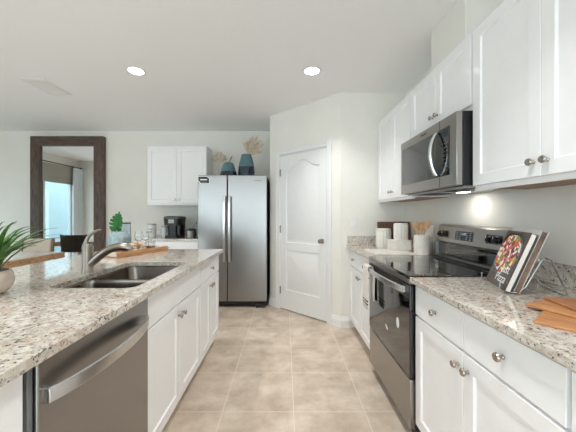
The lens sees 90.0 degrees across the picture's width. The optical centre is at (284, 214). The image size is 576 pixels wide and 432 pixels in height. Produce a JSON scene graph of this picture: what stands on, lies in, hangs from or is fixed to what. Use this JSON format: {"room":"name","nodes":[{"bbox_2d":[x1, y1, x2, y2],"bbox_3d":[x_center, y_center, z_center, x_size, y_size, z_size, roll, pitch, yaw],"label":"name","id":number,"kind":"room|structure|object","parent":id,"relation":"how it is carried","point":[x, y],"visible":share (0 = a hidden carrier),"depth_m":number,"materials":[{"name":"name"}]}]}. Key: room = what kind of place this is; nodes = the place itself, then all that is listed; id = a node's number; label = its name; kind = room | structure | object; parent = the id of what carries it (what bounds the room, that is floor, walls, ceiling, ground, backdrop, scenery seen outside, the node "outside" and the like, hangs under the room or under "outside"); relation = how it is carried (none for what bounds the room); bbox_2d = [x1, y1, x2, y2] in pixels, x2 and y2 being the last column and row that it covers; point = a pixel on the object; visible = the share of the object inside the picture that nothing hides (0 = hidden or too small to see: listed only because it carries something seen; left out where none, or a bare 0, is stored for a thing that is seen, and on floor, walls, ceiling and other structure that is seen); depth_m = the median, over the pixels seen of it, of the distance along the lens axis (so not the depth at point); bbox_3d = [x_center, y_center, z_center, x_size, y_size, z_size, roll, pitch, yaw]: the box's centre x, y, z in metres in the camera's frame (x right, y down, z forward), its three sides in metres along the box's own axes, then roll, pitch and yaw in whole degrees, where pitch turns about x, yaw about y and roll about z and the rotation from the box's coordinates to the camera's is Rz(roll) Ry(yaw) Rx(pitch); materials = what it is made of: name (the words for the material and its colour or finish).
{"room":"kitchen","nodes":[
{"label":"kitchen","id":0,"kind":"room"},
{"bbox_2d":[0,131,269,251],"bbox_3d":[-1.958,-0.050,4.745,6.823,2.610,0.120,0,0,0],"label":"wall","id":1,"kind":"structure","parent":0,"point":[126,151],"depth_m":4.68,"materials":[{"name":"paint"}]},
{"bbox_2d":[156,229,197,235],"bbox_3d":[-1.644,0.290,4.674,0.932,0.102,0.020,0,0,0],"label":"backsplash strip","id":2,"kind":"object","parent":1,"relation":"attached to","point":[158,231],"visible":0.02,"depth_m":4.66,"materials":[{"name":"stone"}]},
{"bbox_2d":[148,146,211,204],"bbox_3d":[-1.635,-0.590,4.505,0.900,0.900,0.356,0,0,0],"label":"upper cabinet","id":3,"kind":"object","parent":1,"relation":"attached to","point":[173,171],"visible":0.97,"depth_m":4.37,"materials":[{"name":"white wood"}]},
{"bbox_2d":[0,0,456,130],"bbox_3d":[-2.049,-1.405,0.453,7.003,0.100,8.705,0,0,0],"label":"ceiling","id":4,"kind":"structure","parent":0,"point":[209,65],"depth_m":2.47,"materials":[{"name":"paint"}]},
{"bbox_2d":[21,79,71,94],"bbox_3d":[-2.520,-1.350,3.060,0.230,0.010,0.380,0,0,0],"label":"ceiling vent","id":5,"kind":"object","parent":4,"relation":"in","point":[48,87],"visible":1,"depth_m":3.03,"materials":[{"name":"white plastic"}]},
{"bbox_2d":[125,66,146,75],"bbox_3d":[-1.407,-1.351,2.720,0.184,0.005,0.184,0,0,0],"label":"recessed light","id":6,"kind":"object","parent":4,"relation":"in","point":[133,70],"visible":1,"depth_m":2.71,"materials":[{"name":"white plastic"}]},
{"bbox_2d":[302,66,321,75],"bbox_3d":[0.255,-1.351,2.720,0.184,0.005,0.184,0,0,0],"label":"recessed light","id":7,"kind":"object","parent":4,"relation":"in","point":[311,70],"visible":1,"depth_m":2.71,"materials":[{"name":"white plastic"}]},
{"bbox_2d":[162,292,411,431],"bbox_3d":[-2.049,1.305,0.453,7.003,0.100,8.705,0,0,0],"label":"floor","id":8,"kind":"structure","parent":0,"point":[269,368],"depth_m":2.15,"materials":[{"name":"tile"}]},
{"bbox_2d":[0,374,22,431],"bbox_3d":[-0.940,0.813,0.407,0.648,0.884,0.615,0,0,0],"label":"base cabinet","id":9,"kind":"object","parent":8,"relation":"on","point":[11,393],"visible":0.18,"depth_m":0.68,"materials":[{"name":"white wood"}]},
{"bbox_2d":[0,252,64,267],"bbox_3d":[-3.750,0.880,3.450,1.500,0.750,0.960,0,0,0],"label":"dining table","id":10,"kind":"object","parent":8,"relation":"on","point":[21,258],"visible":0.52,"depth_m":3.50,"materials":[{"name":"brown wood"}]},
{"bbox_2d":[21,238,54,251],"bbox_3d":[-3.660,0.802,4.053,0.470,0.907,0.505,0,0,0],"label":"dining chair","id":11,"kind":"object","parent":8,"relation":"on","point":[46,245],"visible":0.15,"depth_m":4.25,"materials":[{"name":"beige fabric"}]},
{"bbox_2d":[30,136,105,256],"bbox_3d":[-3.495,0.000,4.643,1.170,2.510,0.075,0,0,0],"label":"floor mirror","id":12,"kind":"object","parent":8,"relation":"on","point":[68,173],"visible":0.59,"depth_m":4.63,"materials":[{"name":"brown wood"}]},
{"bbox_2d":[23,298,148,431],"bbox_3d":[-0.906,0.819,1.030,0.675,0.872,0.616,0,0,0],"label":"dishwasher","id":13,"kind":"object","parent":8,"relation":"on","point":[98,382],"visible":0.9,"depth_m":0.97,"materials":[{"name":"silver metal"}]},
{"bbox_2d":[89,266,199,431],"bbox_3d":[-0.940,0.813,1.774,0.648,0.884,0.852,0,0,0],"label":"base cabinet","id":14,"kind":"object","parent":8,"relation":"on","point":[174,310],"visible":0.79,"depth_m":1.66,"materials":[{"name":"white wood"}]},
{"bbox_2d":[141,241,197,248],"bbox_3d":[-1.635,0.813,4.352,0.900,0.884,0.662,0,0,0],"label":"base cabinet","id":15,"kind":"object","parent":8,"relation":"on","point":[171,244],"visible":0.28,"depth_m":4.05,"materials":[{"name":"white wood"}]},
{"bbox_2d":[135,236,197,240],"bbox_3d":[-1.644,0.356,4.359,0.932,0.030,0.649,0,0,0],"label":"countertop","id":16,"kind":"structure","parent":15,"relation":"on","point":[158,238],"depth_m":4.04,"materials":[{"name":"stone"}]},
{"bbox_2d":[147,224,155,237],"bbox_3d":[-1.965,0.238,4.249,0.124,0.206,0.126,0,0,0],"label":"canister","id":17,"kind":"object","parent":16,"relation":"on","point":[151,228],"visible":0.74,"depth_m":4.20,"materials":[{"name":"ceramic"}]},
{"bbox_2d":[161,226,166,236],"bbox_3d":[-1.830,0.258,4.360,0.090,0.166,0.090,0,0,0],"label":"canister","id":18,"kind":"object","parent":16,"relation":"on","point":[163,228],"visible":0.79,"depth_m":4.32,"materials":[{"name":"ceramic"}]},
{"bbox_2d":[163,216,194,237],"bbox_3d":[-1.615,0.182,4.404,0.298,0.318,0.575,0,0,12],"label":"coffee maker","id":19,"kind":"object","parent":16,"relation":"on","point":[175,224],"visible":0.94,"depth_m":4.22,"materials":[{"name":"black plastic"}]},
{"bbox_2d":[187,230,192,237],"bbox_3d":[-1.390,0.283,4.220,0.090,0.116,0.090,0,0,0],"label":"jar","id":20,"kind":"object","parent":16,"relation":"on","point":[189,232],"visible":1,"depth_m":4.18,"materials":[{"name":"grey metal"}]},
{"bbox_2d":[188,228,196,236],"bbox_3d":[-1.420,0.279,4.420,0.096,0.125,0.106,0,0,0],"label":"box","id":21,"kind":"object","parent":16,"relation":"on","point":[193,229],"visible":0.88,"depth_m":4.38,"materials":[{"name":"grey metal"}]},
{"bbox_2d":[199,255,218,362],"bbox_3d":[-0.940,0.813,2.506,0.648,0.884,0.609,0,0,0],"label":"base cabinet","id":22,"kind":"object","parent":8,"relation":"on","point":[209,273],"visible":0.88,"depth_m":2.44,"materials":[{"name":"white wood"}]},
{"bbox_2d":[0,249,222,386],"bbox_3d":[-1.179,0.356,1.445,1.142,0.030,2.790,0,0,0],"label":"countertop","id":23,"kind":"structure","parent":22,"relation":"on","point":[40,317],"depth_m":1.13,"materials":[{"name":"stone"}]},
{"bbox_2d":[0,221,60,292],"bbox_3d":[-1.266,0.181,1.250,0.539,0.320,0.530,0,0,0],"label":"potted plant","id":24,"kind":"object","parent":23,"relation":"on","point":[7,277],"visible":1,"depth_m":1.24,"materials":[{"name":"green plant"}]},
{"bbox_2d":[81,229,132,272],"bbox_3d":[-1.048,0.213,1.700,0.303,0.257,0.068,0,0,0],"label":"faucet","id":25,"kind":"object","parent":23,"relation":"on","point":[89,260],"visible":1,"depth_m":1.68,"materials":[{"name":"silver metal"}]},
{"bbox_2d":[107,231,130,245],"bbox_3d":[-1.500,0.246,2.610,0.190,0.190,0.190,0,0,0],"label":"vase","id":26,"kind":"object","parent":23,"relation":"on","point":[121,236],"visible":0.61,"depth_m":2.54,"materials":[{"name":"blue glass"}]},
{"bbox_2d":[109,211,122,231],"bbox_3d":[-1.519,0.106,2.607,0.157,0.271,0.031,0,0,18],"label":"monstera leaf","id":27,"kind":"object","parent":26,"relation":"in","point":[117,221],"visible":0.88,"depth_m":2.61,"materials":[{"name":"green plant"}]},
{"bbox_2d":[64,266,177,287],"bbox_3d":[-0.909,0.468,1.708,0.454,0.191,0.781,0,0,0],"label":"sink","id":28,"kind":"object","parent":23,"relation":"in","point":[131,276],"visible":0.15,"depth_m":1.85,"materials":[{"name":"metal"}]},
{"bbox_2d":[120,222,131,240],"bbox_3d":[-1.535,0.208,2.775,0.100,0.265,0.100,0,0,17],"label":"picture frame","id":29,"kind":"object","parent":23,"relation":"on","point":[126,226],"visible":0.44,"depth_m":2.75,"materials":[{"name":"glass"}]},
{"bbox_2d":[106,245,167,257],"bbox_3d":[-1.302,0.319,2.516,0.215,0.045,0.520,0,0,22],"label":"serving tray","id":30,"kind":"object","parent":23,"relation":"on","point":[117,254],"visible":0.62,"depth_m":2.40,"materials":[{"name":"brown wood"}]},
{"bbox_2d":[134,231,142,241],"bbox_3d":[-1.325,0.241,2.612,0.072,0.178,0.072,0,0,0],"label":"wine glass","id":31,"kind":"object","parent":30,"relation":"on","point":[138,236],"visible":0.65,"depth_m":2.59,"materials":[{"name":"clear glass"}]},
{"bbox_2d":[142,231,148,241],"bbox_3d":[-1.302,0.241,2.678,0.072,0.178,0.072,0,0,0],"label":"wine glass","id":32,"kind":"object","parent":30,"relation":"on","point":[145,233],"visible":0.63,"depth_m":2.65,"materials":[{"name":"clear glass"}]},
{"bbox_2d":[145,241,153,248],"bbox_3d":[-1.243,0.288,2.643,0.068,0.085,0.068,0,0,0],"label":"tumbler","id":33,"kind":"object","parent":30,"relation":"on","point":[148,243],"visible":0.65,"depth_m":2.62,"materials":[{"name":"clear glass"}]},
{"bbox_3d":[-1.305,0.321,2.490,0.178,0.018,0.178,0,0,0],"label":"plate","id":34,"kind":"object","parent":30,"relation":"on","visible":0},
{"bbox_2d":[128,242,145,250],"bbox_3d":[-1.299,0.275,2.488,0.106,0.078,0.165,0,0,11],"label":"napkin","id":35,"kind":"object","parent":34,"relation":"on","point":[137,245],"visible":0.64,"depth_m":2.48,"materials":[{"name":"fabric"}]},
{"bbox_2d":[197,175,269,307],"bbox_3d":[-0.709,0.362,4.229,0.934,1.785,0.852,0,0,0],"label":"refrigerator","id":36,"kind":"object","parent":8,"relation":"on","point":[234,210],"visible":0.96,"depth_m":3.87,"materials":[{"name":"grey metal"}]},
{"bbox_2d":[198,177,208,182],"bbox_3d":[-1.093,-0.464,3.868,0.143,0.088,0.001,0,0,0],"label":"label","id":37,"kind":"object","parent":36,"relation":"attached to","point":[200,179],"depth_m":3.87,"materials":[{"name":"black plastic"}]},
{"bbox_2d":[220,162,236,175],"bbox_3d":[-0.800,-0.622,4.075,0.250,0.213,0.250,0,0,0],"label":"vase","id":38,"kind":"object","parent":36,"relation":"on","point":[228,168],"visible":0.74,"depth_m":3.99,"materials":[{"name":"blue ceramic"}]},
{"bbox_2d":[212,152,226,172],"bbox_3d":[-1.005,-0.741,4.395,0.195,0.454,0.160,0,0,33],"label":"palm","id":39,"kind":"object","parent":38,"relation":"in","point":[218,158],"visible":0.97,"depth_m":4.38,"materials":[{"name":"beige plant"}]},
{"bbox_2d":[238,154,254,174],"bbox_3d":[-0.545,-0.680,4.075,0.240,0.330,0.240,0,0,0],"label":"vase","id":40,"kind":"object","parent":36,"relation":"on","point":[246,165],"visible":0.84,"depth_m":3.99,"materials":[{"name":"blue ceramic"}]},
{"bbox_2d":[243,135,263,154],"bbox_3d":[-0.444,-0.951,4.069,0.323,0.344,0.107,0,0,0],"label":"palm","id":41,"kind":"object","parent":40,"relation":"in","point":[251,147],"visible":0.86,"depth_m":4.07,"materials":[{"name":"beige plant"}]},
{"bbox_2d":[350,250,370,349],"bbox_3d":[1.005,0.813,2.767,0.652,0.884,0.856,0,0,0],"label":"base cabinet","id":42,"kind":"object","parent":8,"relation":"on","point":[359,315],"visible":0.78,"depth_m":2.78,"materials":[{"name":"white wood"}]},
{"bbox_2d":[346,245,433,259],"bbox_3d":[1.006,0.356,2.768,0.652,0.030,0.860,0,0,0],"label":"countertop","id":43,"kind":"structure","parent":42,"relation":"on","point":[359,249],"depth_m":2.73,"materials":[{"name":"stone"}]},
{"bbox_2d":[376,228,390,248],"bbox_3d":[0.990,0.240,2.900,0.150,0.201,0.150,0,0,0],"label":"canister","id":44,"kind":"object","parent":43,"relation":"on","point":[382,234],"visible":0.82,"depth_m":2.84,"materials":[{"name":"white ceramic"}]},
{"bbox_2d":[365,249,415,254],"bbox_3d":[0.935,0.335,2.590,0.360,0.012,0.340,0,0,0],"label":"marble slab","id":45,"kind":"object","parent":43,"relation":"on","point":[373,251],"visible":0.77,"depth_m":2.49,"materials":[{"name":"white stone"}]},
{"bbox_2d":[386,239,411,250],"bbox_3d":[1.065,0.282,2.700,0.194,0.092,0.144,0,0,6],"label":"box","id":46,"kind":"object","parent":45,"relation":"on","point":[391,244],"visible":0.94,"depth_m":2.63,"materials":[{"name":"white ceramic"}]},
{"bbox_2d":[393,223,407,239],"bbox_3d":[1.085,0.158,2.700,0.128,0.156,0.128,0,0,0],"label":"canister","id":47,"kind":"object","parent":46,"relation":"on","point":[400,230],"visible":0.99,"depth_m":2.65,"materials":[{"name":"white ceramic"}]},
{"bbox_2d":[377,222,410,239],"bbox_3d":[1.145,0.208,3.018,0.345,0.264,0.054,0,0,0],"label":"wooden board","id":48,"kind":"object","parent":43,"relation":"on","point":[379,224],"visible":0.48,"depth_m":3.02,"materials":[{"name":"brown wood"}]},
{"bbox_2d":[414,234,429,255],"bbox_3d":[1.165,0.257,2.455,0.126,0.168,0.126,0,0,0],"label":"utensil crock","id":49,"kind":"object","parent":43,"relation":"on","point":[421,242],"visible":0.89,"depth_m":2.40,"materials":[{"name":"ceramic"}]},
{"bbox_2d":[412,221,418,234],"bbox_3d":[1.132,0.194,2.450,0.096,0.274,0.020,0,0,0],"label":"wooden spoon","id":50,"kind":"object","parent":49,"relation":"in","point":[415,224],"visible":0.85,"depth_m":2.45,"materials":[{"name":"brown wood"}]},
{"bbox_2d":[419,222,423,234],"bbox_3d":[1.173,0.197,2.473,0.051,0.266,0.021,0,0,0],"label":"wooden spoon","id":51,"kind":"object","parent":49,"relation":"in","point":[421,224],"visible":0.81,"depth_m":2.47,"materials":[{"name":"brown wood"}]},
{"bbox_2d":[423,220,430,234],"bbox_3d":[1.183,0.189,2.446,0.106,0.285,0.016,0,0,5],"label":"wooden spoon","id":52,"kind":"object","parent":49,"relation":"in","point":[427,223],"visible":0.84,"depth_m":2.44,"materials":[{"name":"brown wood"}]},
{"bbox_2d":[424,225,433,253],"bbox_3d":[1.258,0.216,2.533,0.090,0.250,0.116,0,0,0],"label":"pitcher","id":53,"kind":"object","parent":43,"relation":"on","point":[430,231],"visible":0.47,"depth_m":2.48,"materials":[{"name":"white ceramic"}]},
{"bbox_2d":[432,242,438,253],"bbox_3d":[1.262,0.286,2.395,0.076,0.110,0.076,0,0,0],"label":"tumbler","id":54,"kind":"object","parent":43,"relation":"on","point":[435,245],"visible":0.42,"depth_m":2.37,"materials":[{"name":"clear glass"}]},
{"bbox_2d":[368,224,525,431],"bbox_3d":[0.975,0.666,1.955,0.711,1.178,0.760,0,0,0],"label":"stove","id":55,"kind":"object","parent":8,"relation":"on","point":[464,250],"visible":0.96,"depth_m":1.83,"materials":[{"name":"grey metal"}]},
{"bbox_2d":[363,263,374,309],"bbox_3d":[0.646,0.551,2.228,0.061,0.328,0.126,0,0,0],"label":"kitchen towel","id":56,"kind":"object","parent":55,"relation":"hanging from","point":[365,266],"visible":0.96,"depth_m":2.22,"materials":[{"name":"fabric"}]},
{"bbox_2d":[369,256,488,278],"bbox_3d":[0.931,0.345,1.955,0.508,0.020,0.758,0,0,0],"label":"cooktop","id":57,"kind":"object","parent":55,"relation":"in","point":[404,267],"depth_m":1.86,"materials":[{"name":"black glass"}]},
{"bbox_2d":[416,286,572,431],"bbox_3d":[1.005,0.813,1.146,0.652,0.884,0.850,0,0,0],"label":"base cabinet","id":58,"kind":"object","parent":8,"relation":"on","point":[472,376],"visible":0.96,"depth_m":1.06,"materials":[{"name":"white wood"}]},
{"bbox_2d":[572,371,575,431],"bbox_3d":[1.005,0.813,0.294,0.652,0.884,0.850,0,0,0],"label":"base cabinet","id":59,"kind":"object","parent":8,"relation":"on","point":[573,372],"visible":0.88,"depth_m":0.71,"materials":[{"name":"white wood"}]},
{"bbox_2d":[410,277,575,371],"bbox_3d":[1.006,0.356,0.716,0.652,0.030,1.712,0,0,0],"label":"countertop","id":60,"kind":"structure","parent":59,"relation":"on","point":[507,313],"depth_m":1.08,"materials":[{"name":"stone"}]},
{"bbox_2d":[481,257,569,296],"bbox_3d":[1.090,0.260,1.334,0.247,0.162,0.250,0,0,19],"label":"book stand","id":61,"kind":"object","parent":60,"relation":"on","point":[545,258],"visible":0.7,"depth_m":1.22,"materials":[{"name":"silver metal"}]},
{"bbox_2d":[486,230,537,292],"bbox_3d":[1.036,0.207,1.329,0.119,0.260,0.235,0,0,19],"label":"cookbook","id":62,"kind":"object","parent":61,"relation":"on","point":[513,253],"visible":1,"depth_m":1.28,"materials":[{"name":"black paper"}]},
{"bbox_2d":[495,235,520,271],"bbox_3d":[1.034,0.181,1.338,0.001,0.184,0.209,22,7,17],"label":"food picture","id":63,"kind":"object","parent":62,"relation":"attached to","point":[508,252],"depth_m":1.33},
{"bbox_2d":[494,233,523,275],"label":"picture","id":64,"kind":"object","parent":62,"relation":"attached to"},
{"bbox_2d":[512,227,548,293],"bbox_3d":[1.080,0.202,1.346,0.125,0.272,0.285,0,0,19],"label":"cookbook","id":65,"kind":"object","parent":61,"relation":"on","point":[534,253],"visible":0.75,"depth_m":1.22,"materials":[{"name":"brown paper"}]},
{"bbox_2d":[534,310,575,332],"bbox_3d":[0.944,0.337,0.845,0.190,0.008,0.300,0,0,-40],"label":"cutting board","id":66,"kind":"object","parent":60,"relation":"on","point":[549,319],"visible":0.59,"depth_m":0.90,"materials":[{"name":"brown wood"}]},
{"bbox_2d":[525,300,575,317],"bbox_3d":[1.027,0.329,0.942,0.200,0.008,0.320,0,0,-23],"label":"cutting board","id":67,"kind":"object","parent":66,"relation":"on","point":[545,305],"visible":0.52,"depth_m":1.00,"materials":[{"name":"brown wood"}]},
{"bbox_2d":[543,297,575,310],"bbox_3d":[1.070,0.320,0.939,0.200,0.008,0.320,0,0,7],"label":"cutting board","id":68,"kind":"object","parent":67,"relation":"on","point":[567,302],"visible":1,"depth_m":1.05,"materials":[{"name":"brown wood"}]},
{"bbox_2d":[270,93,340,316],"bbox_3d":[0.242,-0.050,3.626,1.138,2.610,0.100,0,0,43],"label":"wall","id":69,"kind":"structure","parent":0,"point":[319,120],"depth_m":3.41,"materials":[{"name":"paint"}]},
{"bbox_2d":[269,297,275,307],"bbox_3d":[-0.167,1.195,3.931,0.125,0.120,0.016,0,0,43],"label":"baseboard","id":70,"kind":"structure","parent":69,"relation":"attached to","point":[272,301],"depth_m":3.92,"materials":[{"name":"white wood"}]},
{"bbox_2d":[280,148,326,321],"bbox_3d":[0.199,0.234,3.584,0.750,2.018,0.097,0,0,43],"label":"door","id":71,"kind":"structure","parent":69,"relation":"in","point":[303,227],"depth_m":3.56,"materials":[{"name":"white wood"}]},
{"bbox_2d":[276,140,331,324],"bbox_3d":[0.237,0.202,3.618,0.894,2.107,0.119,0,0,43],"label":"trim","id":72,"kind":"structure","parent":69,"relation":"attached to","point":[328,143],"depth_m":3.42,"materials":[{"name":"white wood"}]},
{"bbox_2d":[331,314,340,327],"bbox_3d":[0.575,1.195,3.233,0.125,0.120,0.016,0,0,43],"label":"baseboard","id":73,"kind":"structure","parent":69,"relation":"attached to","point":[335,320],"depth_m":3.23,"materials":[{"name":"white wood"}]},
{"bbox_2d":[341,93,404,326],"bbox_3d":[0.978,-0.050,3.260,0.711,2.610,0.120,0,0,0],"label":"wall","id":74,"kind":"structure","parent":0,"point":[361,113],"depth_m":3.20,"materials":[{"name":"paint"}]},
{"bbox_2d":[340,317,349,327],"bbox_3d":[0.664,1.195,3.192,0.101,0.120,0.016,0,0,0],"label":"baseboard","id":75,"kind":"structure","parent":74,"relation":"attached to","point":[345,321],"depth_m":3.18,"materials":[{"name":"white wood"}]},
{"bbox_2d":[351,217,356,227],"bbox_3d":[0.765,0.090,3.196,0.074,0.120,0.008,0,0,0],"label":"light switch","id":76,"kind":"object","parent":74,"relation":"attached to","point":[353,219],"visible":1,"depth_m":3.19,"materials":[{"name":"white plastic"}]},
{"bbox_2d":[347,236,375,244],"bbox_3d":[1.002,0.289,3.188,0.618,0.104,0.020,0,0,0],"label":"backsplash strip","id":77,"kind":"object","parent":74,"relation":"attached to","point":[351,240],"visible":0.56,"depth_m":3.18,"materials":[{"name":"stone"}]},
{"bbox_2d":[405,67,575,265],"bbox_3d":[1.393,-0.050,0.482,0.120,2.610,8.405,0,0,0],"label":"wall","id":78,"kind":"structure","parent":0,"point":[552,210],"depth_m":1.65,"materials":[{"name":"paint"}]},
{"bbox_2d":[378,92,448,202],"bbox_3d":[1.161,-0.573,2.768,0.340,0.885,0.853,0,0,0],"label":"upper cabinet","id":79,"kind":"object","parent":78,"relation":"attached to","point":[394,129],"visible":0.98,"depth_m":2.71,"materials":[{"name":"white wood"}]},
{"bbox_2d":[411,32,472,137],"bbox_3d":[1.161,-0.797,1.958,0.340,0.435,0.760,0,0,0],"label":"upper cabinet","id":80,"kind":"object","parent":78,"relation":"attached to","point":[446,90],"visible":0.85,"depth_m":1.84,"materials":[{"name":"white wood"}]},
{"bbox_2d":[401,111,500,195],"bbox_3d":[1.105,-0.358,1.956,0.450,0.423,0.757,0,0,0],"label":"microwave","id":81,"kind":"object","parent":80,"relation":"attached to","point":[437,161],"visible":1,"depth_m":1.75,"materials":[{"name":"grey metal"}]},
{"bbox_2d":[431,0,503,71],"bbox_3d":[1.212,-1.185,1.945,0.243,0.339,0.410,0,0,0],"label":"soffit","id":82,"kind":"object","parent":80,"relation":"on","point":[465,16],"depth_m":1.82,"materials":[{"name":"paint"}]},
{"bbox_2d":[473,0,575,190],"bbox_3d":[1.161,-0.573,1.151,0.340,0.885,0.845,0,0,0],"label":"upper cabinet","id":83,"kind":"object","parent":78,"relation":"attached to","point":[524,51],"visible":1,"depth_m":1.24,"materials":[{"name":"white wood"}]},
{"bbox_2d":[528,261,575,289],"bbox_3d":[1.322,0.289,0.716,0.020,0.104,1.712,0,0,0],"label":"backsplash strip","id":84,"kind":"object","parent":78,"relation":"attached to","point":[545,272],"visible":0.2,"depth_m":1.39,"materials":[{"name":"stone"}]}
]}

